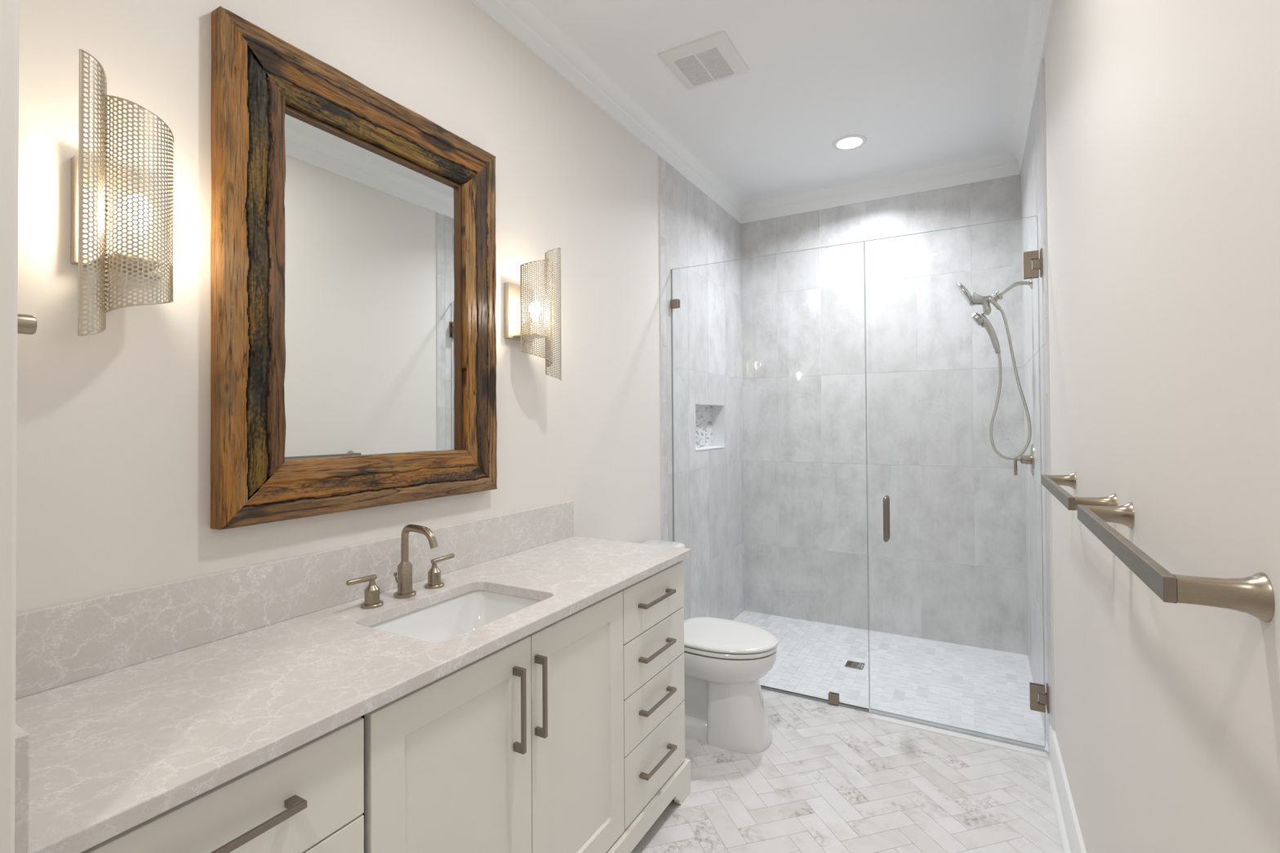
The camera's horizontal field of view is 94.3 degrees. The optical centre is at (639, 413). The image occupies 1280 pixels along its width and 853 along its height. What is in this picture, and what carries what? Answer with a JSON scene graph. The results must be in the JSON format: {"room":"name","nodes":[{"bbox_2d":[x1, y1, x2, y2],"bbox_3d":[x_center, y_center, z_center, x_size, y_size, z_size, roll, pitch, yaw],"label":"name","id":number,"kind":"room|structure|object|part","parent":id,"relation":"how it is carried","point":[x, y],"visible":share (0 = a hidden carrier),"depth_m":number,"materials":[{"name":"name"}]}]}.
{"room":"bathroom","nodes":[
{"label":"bathroom","id":0,"kind":"room"},
{"bbox_2d":[0,0,19,852],"bbox_3d":[-1.384,-0.088,0.103,0.785,3.000,1.620,-1,-1,29],"label":"wall","id":1,"kind":"structure","parent":0,"point":[9,9],"depth_m":0.61,"materials":[{"name":"paint"}]},
{"bbox_2d":[17,313,37,334],"bbox_3d":[-0.712,-0.103,0.674,0.036,0.036,0.035,-1,-1,29],"label":"wall hook","id":2,"kind":"object","parent":1,"relation":"attached to","point":[27,324],"visible":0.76,"depth_m":0.68,"materials":[{"name":"silver metal"}]},
{"bbox_2d":[16,0,744,620],"bbox_3d":[-0.286,-0.065,2.693,0.158,3.000,3.972,-1,-1,29],"label":"wall","id":3,"kind":"structure","parent":0,"point":[113,468],"depth_m":1.81,"materials":[{"name":"paint"}]},
{"bbox_2d":[70,48,173,336],"bbox_3d":[-0.995,-0.389,1.146,0.145,0.508,0.172,-1,-1,29],"label":"wall sconce","id":4,"kind":"object","parent":3,"relation":"attached to","point":[117,215],"visible":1,"depth_m":1.10,"materials":[{"name":"metal"}]},
{"bbox_3d":[-0.984,-0.390,1.075,0.015,0.507,0.060,0,-1,-7],"label":"lamp shade","id":5,"kind":"part","parent":4,"relation":"part of","materials":[{"name":"metal"}]},
{"bbox_3d":[-1.042,-0.388,1.190,0.022,0.204,0.144,-1,-1,29],"label":"plate","id":6,"kind":"part","parent":4,"relation":"part of","materials":[{"name":"metal"}]},
{"bbox_2d":[125,232,147,258],"bbox_3d":[-0.976,-0.323,1.152,0.034,0.050,0.034,-1,-1,29],"label":"socket","id":7,"kind":"object","parent":4,"relation":"attached to","point":[140,233],"depth_m":1.14,"materials":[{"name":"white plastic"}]},
{"bbox_3d":[-0.976,-0.387,1.152,0.047,0.080,0.047,-1,-1,29],"label":"bulb","id":8,"kind":"part","parent":4,"relation":"part of","materials":[{"name":"white glass"}]},
{"bbox_3d":[-0.948,-0.389,1.149,0.056,0.404,0.120,-1,-1,16],"label":"lamp shade","id":9,"kind":"part","parent":4,"relation":"part of","materials":[{"name":"metal"}]},
{"bbox_2d":[15,500,573,699],"bbox_3d":[-0.732,0.435,1.723,0.020,0.148,1.810,-1,-1,29],"label":"backsplash","id":10,"kind":"structure","parent":3,"relation":"attached to","point":[56,646],"depth_m":1.35,"materials":[{"name":"stone"}]},
{"bbox_2d":[210,5,497,529],"bbox_3d":[-0.734,-0.325,1.711,0.045,1.172,0.879,-1,-1,29],"label":"wall mirror","id":11,"kind":"object","parent":3,"relation":"attached to","point":[353,246],"visible":1,"depth_m":1.58,"materials":[{"name":"brown wood"}]},
{"bbox_3d":[-0.914,-0.328,1.392,0.044,1.170,0.147,-1,-1,29],"label":"frame rail","id":12,"kind":"part","parent":11,"relation":"part of","materials":[{"name":"brown wood"}]},
{"bbox_3d":[-0.731,0.188,1.705,0.045,0.146,0.878,-1,-1,29],"label":"frame rail","id":13,"kind":"part","parent":11,"relation":"part of","materials":[{"name":"brown wood"}]},
{"bbox_3d":[-0.738,-0.838,1.717,0.045,0.147,0.878,-1,-1,29],"label":"frame rail","id":14,"kind":"part","parent":11,"relation":"part of","materials":[{"name":"brown wood"}]},
{"bbox_2d":[282,111,457,464],"bbox_3d":[-0.750,-0.316,1.710,0.004,0.886,0.594,-1,-1,29],"label":"mirror glass","id":15,"kind":"object","parent":11,"relation":"on","point":[371,230],"depth_m":1.67,"materials":[{"name":"silver mirror"}]},
{"bbox_3d":[-0.555,-0.322,2.031,0.044,1.170,0.146,-1,-1,29],"label":"frame rail","id":16,"kind":"part","parent":11,"relation":"part of","materials":[{"name":"brown wood"}]},
{"bbox_2d":[503,247,561,380],"bbox_3d":[-0.393,-0.381,2.216,0.145,0.508,0.172,-1,-1,29],"label":"wall sconce","id":17,"kind":"object","parent":3,"relation":"attached to","point":[522,313],"visible":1,"depth_m":2.17,"materials":[{"name":"metal"}]},
{"bbox_3d":[-0.455,-0.380,2.234,0.022,0.204,0.144,-1,-1,29],"label":"plate","id":18,"kind":"part","parent":17,"relation":"part of","materials":[{"name":"metal"}]},
{"bbox_3d":[-0.388,-0.379,2.196,0.047,0.080,0.047,-1,-1,29],"label":"bulb","id":19,"kind":"part","parent":17,"relation":"part of","materials":[{"name":"white glass"}]},
{"bbox_2d":[530,321,539,333],"bbox_3d":[-0.388,-0.315,2.196,0.034,0.050,0.034,-1,-1,29],"label":"socket","id":20,"kind":"object","parent":17,"relation":"attached to","point":[533,322],"depth_m":2.18,"materials":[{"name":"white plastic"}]},
{"bbox_3d":[-0.371,-0.381,2.174,0.056,0.404,0.120,-1,-1,43],"label":"lamp shade","id":21,"kind":"part","parent":17,"relation":"part of","materials":[{"name":"metal"}]},
{"bbox_3d":[-0.326,-0.381,2.243,0.060,0.507,0.015,0,-1,-24],"label":"lamp shade","id":22,"kind":"part","parent":17,"relation":"part of","materials":[{"name":"metal"}]},
{"bbox_2d":[695,446,724,450],"bbox_3d":[0.425,0.225,3.875,0.093,0.008,0.483,-1,-1,29],"label":"trim","id":23,"kind":"structure","parent":3,"relation":"attached to","point":[705,447],"depth_m":3.88,"materials":[{"name":"white stone"}]},
{"bbox_2d":[471,0,1056,223],"bbox_3d":[0.140,-1.512,1.540,1.765,0.143,5.600,-1,-1,29],"label":"trim","id":24,"kind":"structure","parent":3,"relation":"attached to","point":[542,26],"depth_m":3.06,"materials":[{"name":"paint"}]},
{"bbox_2d":[553,0,1010,196],"bbox_3d":[0.126,-1.632,1.549,2.035,0.100,5.840,-1,-1,29],"label":"ceiling","id":25,"kind":"structure","parent":0,"point":[922,81],"depth_m":2.77,"materials":[{"name":"paint"}]},
{"bbox_2d":[657,30,749,89],"bbox_3d":[0.288,-1.565,2.647,0.313,0.010,0.325,-1,-1,29],"label":"exhaust fan","id":26,"kind":"object","parent":25,"relation":"attached to","point":[712,58],"visible":1,"depth_m":2.62,"materials":[{"name":"white plastic"}]},
{"bbox_2d":[673,47,733,85],"bbox_3d":[0.289,-1.564,2.670,0.203,0.008,0.225,-1,-1,29],"label":"grille","id":27,"kind":"object","parent":26,"relation":"attached to","point":[705,65],"depth_m":2.66,"materials":[{"name":"white plastic"}]},
{"bbox_2d":[832,134,866,150],"bbox_3d":[1.210,-1.564,3.425,0.188,0.006,0.188,-1,-1,29],"label":"recessed light","id":28,"kind":"object","parent":25,"relation":"in","point":[850,142],"visible":1,"depth_m":3.42,"materials":[{"name":"white plastic"}]},
{"bbox_2d":[631,610,1062,852],"bbox_3d":[0.165,1.443,1.514,1.805,0.050,5.620,-1,-1,29],"label":"floor","id":29,"kind":"structure","parent":0,"point":[830,778],"depth_m":2.41,"materials":[{"name":"white tile"}]},
{"bbox_2d":[80,560,690,852],"bbox_3d":[-0.492,0.979,1.575,0.569,0.888,1.828,-1,-1,29],"label":"vanity cabinet","id":30,"kind":"object","parent":29,"relation":"on","point":[568,736],"visible":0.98,"depth_m":1.39,"materials":[{"name":"paint"}]},
{"bbox_3d":[-0.617,0.629,0.867,0.020,0.169,0.463,-1,-1,29],"label":"drawer","id":31,"kind":"part","parent":30,"relation":"part of","materials":[{"name":"paint"}]},
{"bbox_3d":[-0.594,0.618,0.855,0.032,0.011,0.216,-1,-1,29],"label":"handle","id":32,"kind":"part","parent":30,"relation":"part of","materials":[{"name":"brown metal"}]},
{"bbox_3d":[-0.616,0.801,0.865,0.020,0.168,0.463,-1,-1,29],"label":"drawer","id":33,"kind":"part","parent":30,"relation":"part of","materials":[{"name":"paint"}]},
{"bbox_2d":[14,500,691,852],"bbox_3d":[-0.485,0.446,1.572,0.598,0.176,1.830,-1,-1,29],"label":"countertop","id":34,"kind":"structure","parent":30,"relation":"on","point":[132,706],"depth_m":1.16,"materials":[{"name":"stone"}]},
{"bbox_2d":[346,524,454,608],"bbox_3d":[-0.616,0.407,1.636,0.158,0.201,0.352,-1,-1,29],"label":"faucet","id":35,"kind":"object","parent":34,"relation":"on","point":[371,593],"visible":1,"depth_m":1.64,"materials":[{"name":"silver metal"}]},
{"bbox_3d":[-0.723,0.432,1.542,0.015,0.016,0.082,-1,-1,29],"label":"lever","id":36,"kind":"part","parent":35,"relation":"part of","materials":[{"name":"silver metal"}]},
{"bbox_3d":[-0.708,0.472,1.569,0.055,0.070,0.055,-1,-1,29],"label":"handle","id":37,"kind":"part","parent":35,"relation":"part of","materials":[{"name":"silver metal"}]},
{"bbox_3d":[-0.657,0.460,1.659,0.059,0.097,0.059,-1,-1,29],"label":"spout","id":38,"kind":"part","parent":35,"relation":"part of","materials":[{"name":"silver metal"}]},
{"bbox_3d":[-0.607,0.359,1.632,0.138,0.106,0.020,-1,-1,29],"label":"spout","id":39,"kind":"part","parent":35,"relation":"part of","materials":[{"name":"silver metal"}]},
{"bbox_3d":[-0.606,0.474,1.750,0.055,0.070,0.055,-1,-1,29],"label":"handle","id":40,"kind":"part","parent":35,"relation":"part of","materials":[{"name":"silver metal"}]},
{"bbox_3d":[-0.590,0.433,1.777,0.015,0.016,0.082,-1,-1,29],"label":"lever","id":41,"kind":"part","parent":35,"relation":"part of","materials":[{"name":"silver metal"}]},
{"bbox_2d":[368,590,541,642],"bbox_3d":[-0.467,0.602,1.554,0.364,0.136,0.482,-1,-1,29],"label":"sink basin","id":42,"kind":"object","parent":34,"relation":"in","point":[447,620],"visible":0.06,"depth_m":1.72,"materials":[{"name":"white ceramic"}]},
{"bbox_3d":[-0.385,0.919,1.272,0.020,0.743,0.446,-1,-1,29],"label":"door","id":43,"kind":"part","parent":30,"relation":"part of","materials":[{"name":"paint"}]},
{"bbox_3d":[-0.285,0.700,1.403,0.032,0.197,0.011,-1,-1,29],"label":"handle","id":44,"kind":"part","parent":30,"relation":"part of","materials":[{"name":"brown metal"}]},
{"bbox_3d":[-0.245,0.701,1.473,0.032,0.197,0.011,-1,-1,29],"label":"handle","id":45,"kind":"part","parent":30,"relation":"part of","materials":[{"name":"brown metal"}]},
{"bbox_3d":[-0.167,0.922,1.660,0.020,0.743,0.438,-1,-1,29],"label":"door","id":46,"kind":"part","parent":30,"relation":"part of","materials":[{"name":"paint"}]},
{"bbox_3d":[0.049,0.638,2.050,0.020,0.169,0.440,-1,-1,29],"label":"drawer","id":47,"kind":"part","parent":30,"relation":"part of","materials":[{"name":"paint"}]},
{"bbox_3d":[0.050,0.811,2.048,0.020,0.168,0.440,-1,-1,29],"label":"drawer","id":48,"kind":"part","parent":30,"relation":"part of","materials":[{"name":"paint"}]},
{"bbox_3d":[0.053,1.187,2.044,0.020,0.220,0.440,-1,-1,29],"label":"drawer","id":49,"kind":"part","parent":30,"relation":"part of","materials":[{"name":"paint"}]},
{"bbox_3d":[0.051,0.986,2.046,0.020,0.174,0.440,-1,-1,29],"label":"drawer","id":50,"kind":"part","parent":30,"relation":"part of","materials":[{"name":"paint"}]},
{"bbox_3d":[0.062,0.802,2.017,0.032,0.011,0.216,-1,-1,29],"label":"handle","id":51,"kind":"part","parent":30,"relation":"part of","materials":[{"name":"brown metal"}]},
{"bbox_3d":[0.061,0.627,2.019,0.032,0.011,0.216,-1,-1,29],"label":"handle","id":52,"kind":"part","parent":30,"relation":"part of","materials":[{"name":"brown metal"}]},
{"bbox_3d":[0.065,1.177,2.012,0.032,0.011,0.216,-1,-1,29],"label":"handle","id":53,"kind":"part","parent":30,"relation":"part of","materials":[{"name":"brown metal"}]},
{"bbox_3d":[0.063,0.974,2.014,0.032,0.011,0.216,-1,-1,29],"label":"handle","id":54,"kind":"part","parent":30,"relation":"part of","materials":[{"name":"brown metal"}]},
{"bbox_2d":[640,540,777,754],"bbox_3d":[0.270,1.038,2.726,0.729,0.787,0.426,-1,-1,29],"label":"toilet","id":55,"kind":"object","parent":29,"relation":"on","point":[725,660],"visible":0.52,"depth_m":2.54,"materials":[{"name":"white ceramic"}]},
{"bbox_3d":[0.044,0.664,2.856,0.216,0.034,0.426,-1,-1,29],"label":"tank lid","id":56,"kind":"part","parent":55,"relation":"part of","materials":[{"name":"white ceramic"}]},
{"bbox_3d":[0.381,1.020,2.663,0.465,0.027,0.374,-1,-1,29],"label":"seat","id":57,"kind":"part","parent":55,"relation":"part of","materials":[{"name":"white plastic"}]},
{"bbox_3d":[0.379,0.993,2.664,0.477,0.022,0.380,-1,-1,29],"label":"seat lid","id":58,"kind":"part","parent":55,"relation":"part of","materials":[{"name":"white plastic"}]},
{"bbox_2d":[670,240,869,712],"bbox_3d":[0.638,0.302,3.109,1.036,2.262,0.030,-1,-1,29],"label":"glass screen","id":59,"kind":"object","parent":29,"relation":"on","point":[833,698],"visible":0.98,"depth_m":3.05,"materials":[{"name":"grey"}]},
{"bbox_2d":[844,660,865,670],"bbox_3d":[1.225,1.432,3.382,0.096,0.003,0.096,-1,-1,29],"label":"floor drain","id":60,"kind":"object","parent":29,"relation":"on","point":[848,663],"visible":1,"depth_m":3.38,"materials":[{"name":"silver metal"}]},
{"bbox_2d":[867,713,1049,759],"bbox_3d":[1.388,1.424,2.627,0.709,0.018,0.036,-1,-1,29],"label":"trim","id":61,"kind":"structure","parent":29,"relation":"on","point":[1020,749],"depth_m":2.60,"materials":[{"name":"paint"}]},
{"bbox_2d":[740,174,1026,654],"bbox_3d":[1.537,-0.062,4.019,2.035,3.000,0.128,-1,-1,29],"label":"wall","id":62,"kind":"structure","parent":0,"point":[951,568],"depth_m":3.89,"materials":[{"name":"tile"}]},
{"bbox_2d":[1020,0,1279,852],"bbox_3d":[0.966,-0.093,1.059,0.128,3.000,5.592,-1,-1,29],"label":"wall","id":63,"kind":"structure","parent":0,"point":[1162,117],"depth_m":0.99,"materials":[{"name":"paint"}]},
{"bbox_2d":[864,215,1048,747],"bbox_3d":[1.400,0.289,2.680,0.712,2.256,0.104,-1,-1,29],"label":"shower door","id":64,"kind":"structure","parent":63,"relation":"attached to","point":[1038,695],"depth_m":2.52,"materials":[{"name":"clear glass"}]},
{"bbox_3d":[1.153,0.495,2.784,0.020,0.214,0.047,-1,-1,29],"label":"handle","id":65,"kind":"part","parent":64,"relation":"part of","materials":[{"name":"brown metal"}]},
{"bbox_3d":[1.181,0.495,2.834,0.020,0.214,0.047,-1,-1,29],"label":"handle","id":66,"kind":"part","parent":64,"relation":"part of","materials":[{"name":"brown metal"}]},
{"bbox_3d":[1.690,-0.641,2.524,0.033,0.112,0.056,-1,-1,29],"label":"wall plate","id":67,"kind":"part","parent":64,"relation":"part of","materials":[{"name":"silver metal"}]},
{"bbox_3d":[1.702,1.196,2.503,0.033,0.106,0.056,-1,-1,29],"label":"wall plate","id":68,"kind":"part","parent":64,"relation":"part of","materials":[{"name":"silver metal"}]},
{"bbox_2d":[955,278,1032,459],"bbox_3d":[1.803,-0.231,3.023,0.334,0.924,0.152,-1,-1,29],"label":"shower","id":69,"kind":"object","parent":63,"relation":"attached to","point":[981,320],"visible":1,"depth_m":3.01,"materials":[{"name":"silver metal"}]},
{"bbox_3d":[1.876,-0.628,2.985,0.148,0.071,0.020,-1,-1,29],"label":"arm","id":70,"kind":"part","parent":69,"relation":"part of","materials":[{"name":"silver metal"}]},
{"bbox_2d":[1013,444,1034,475],"bbox_3d":[1.956,0.233,3.028,0.084,0.162,0.162,-1,-1,29],"label":"shower valve","id":71,"kind":"object","parent":63,"relation":"attached to","point":[1028,460],"visible":0.97,"depth_m":3.01,"materials":[{"name":"silver metal"}]},
{"bbox_3d":[1.927,0.265,3.045,0.016,0.100,0.014,-1,-1,29],"label":"lever","id":72,"kind":"part","parent":71,"relation":"part of","materials":[{"name":"silver metal"}]},
{"bbox_2d":[1044,724,1086,852],"bbox_3d":[0.603,1.327,0.530,0.034,0.152,4.331,-1,-1,29],"label":"baseboard","id":73,"kind":"structure","parent":63,"relation":"attached to","point":[1068,825],"depth_m":2.04,"materials":[{"name":"paint"}]},
{"bbox_2d":[1040,472,1117,510],"bbox_3d":[1.147,0.203,1.577,0.085,0.052,0.644,-1,-1,29],"label":"towel bar","id":74,"kind":"object","parent":63,"relation":"attached to","point":[1051,482],"visible":0.82,"depth_m":1.42,"materials":[{"name":"silver metal"}]},
{"bbox_3d":[1.299,0.205,1.833,0.073,0.052,0.048,-1,-1,29],"label":"post","id":75,"kind":"part","parent":74,"relation":"part of","materials":[{"name":"silver metal"}]},
{"bbox_3d":[1.006,0.201,1.314,0.073,0.052,0.048,-1,-1,29],"label":"post","id":76,"kind":"part","parent":74,"relation":"part of","materials":[{"name":"silver metal"}]},
{"bbox_2d":[1077,502,1274,622],"bbox_3d":[0.776,0.198,0.917,0.085,0.052,0.659,-1,-1,29],"label":"towel bar","id":77,"kind":"object","parent":63,"relation":"attached to","point":[1253,595],"visible":1,"depth_m":0.66,"materials":[{"name":"silver metal"}]},
{"bbox_3d":[0.931,0.200,1.181,0.073,0.052,0.048,-1,-1,29],"label":"post","id":78,"kind":"part","parent":77,"relation":"part of","materials":[{"name":"silver metal"}]},
{"bbox_3d":[0.632,0.195,0.648,0.073,0.052,0.048,-1,-1,29],"label":"post","id":79,"kind":"part","parent":77,"relation":"part of","materials":[{"name":"silver metal"}]}
]}

